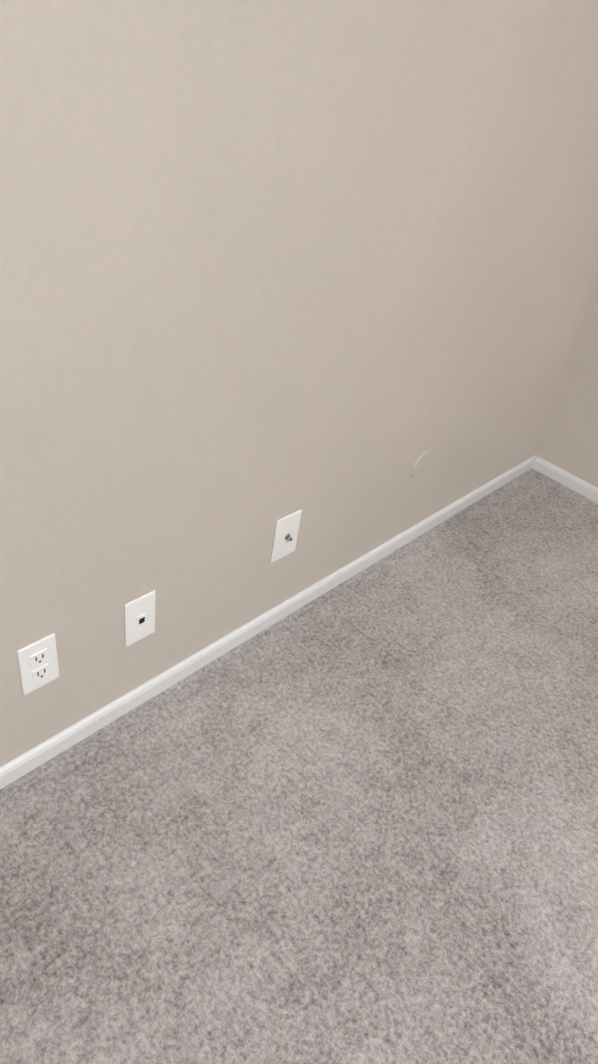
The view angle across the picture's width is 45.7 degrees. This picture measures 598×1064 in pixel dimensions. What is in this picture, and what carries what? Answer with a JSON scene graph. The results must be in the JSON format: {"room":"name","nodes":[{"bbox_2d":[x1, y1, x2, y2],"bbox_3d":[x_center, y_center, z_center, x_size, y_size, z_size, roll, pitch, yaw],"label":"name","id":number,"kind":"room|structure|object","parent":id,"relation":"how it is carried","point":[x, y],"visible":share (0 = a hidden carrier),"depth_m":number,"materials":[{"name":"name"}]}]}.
{"room":"empty carpeted room","nodes":[
{"label":"empty carpeted room","id":0,"kind":"room"},
{"bbox_2d":[0,468,597,1063],"bbox_3d":[0.624,1.451,0.414,3.660,0.060,4.290,36,44,30],"label":"floor","id":1,"kind":"structure","parent":0,"point":[352,820],"depth_m":1.35,"materials":[{"name":"carpet"}]},
{"bbox_2d":[0,0,597,766],"bbox_3d":[-1.295,-0.075,-0.112,0.120,2.440,6.740,36,44,30],"label":"wall","id":2,"kind":"structure","parent":0,"point":[328,268],"depth_m":1.22,"materials":[{"name":"beige paint"}]},
{"bbox_2d":[17,633,58,694],"bbox_3d":[-0.458,0.234,1.251,0.008,0.115,0.070,36,44,30],"label":"duplex electrical outlet","id":3,"kind":"object","parent":2,"relation":"attached to","point":[38,663],"visible":1,"depth_m":1.24,"materials":[{"name":"white plastic"}]},
{"bbox_2d":[125,590,155,646],"bbox_3d":[-0.311,0.171,1.392,0.008,0.115,0.070,36,44,30],"label":"phone jack","id":4,"kind":"object","parent":2,"relation":"attached to","point":[139,618],"visible":1,"depth_m":1.39,"materials":[{"name":"white plastic"}]},
{"bbox_2d":[0,455,536,788],"bbox_3d":[-0.331,0.346,1.539,0.012,0.047,3.404,36,44,30],"label":"baseboard","id":5,"kind":"structure","parent":2,"relation":"attached to","point":[44,752],"depth_m":1.67,"materials":[{"name":"white wood"}]},
{"bbox_2d":[271,509,301,562],"bbox_3d":[-0.025,0.013,1.623,0.019,0.122,0.078,36,44,30],"label":"outlet","id":6,"kind":"object","parent":2,"relation":"attached to","point":[286,535],"visible":1,"depth_m":1.62,"materials":[{"name":"white plastic"}]},
{"bbox_2d":[411,451,431,478],"bbox_3d":[0.336,-0.183,1.942,0.008,0.084,0.084,36,44,30],"label":"round wall plate","id":7,"kind":"object","parent":2,"relation":"attached to","point":[422,462],"visible":1,"depth_m":1.93,"materials":[{"name":"beige plastic"}]},
{"bbox_2d":[535,298,597,487],"bbox_3d":[2.328,-0.304,1.009,3.610,2.440,0.120,36,44,30],"label":"wall","id":8,"kind":"structure","parent":0,"point":[569,441],"depth_m":2.42,"materials":[{"name":"beige paint"}]},
{"bbox_2d":[532,456,597,502],"bbox_3d":[2.117,0.658,1.692,3.586,0.047,0.012,36,44,30],"label":"baseboard","id":9,"kind":"structure","parent":8,"relation":"attached to","point":[567,479],"depth_m":2.52,"materials":[{"name":"white wood"}]}
]}

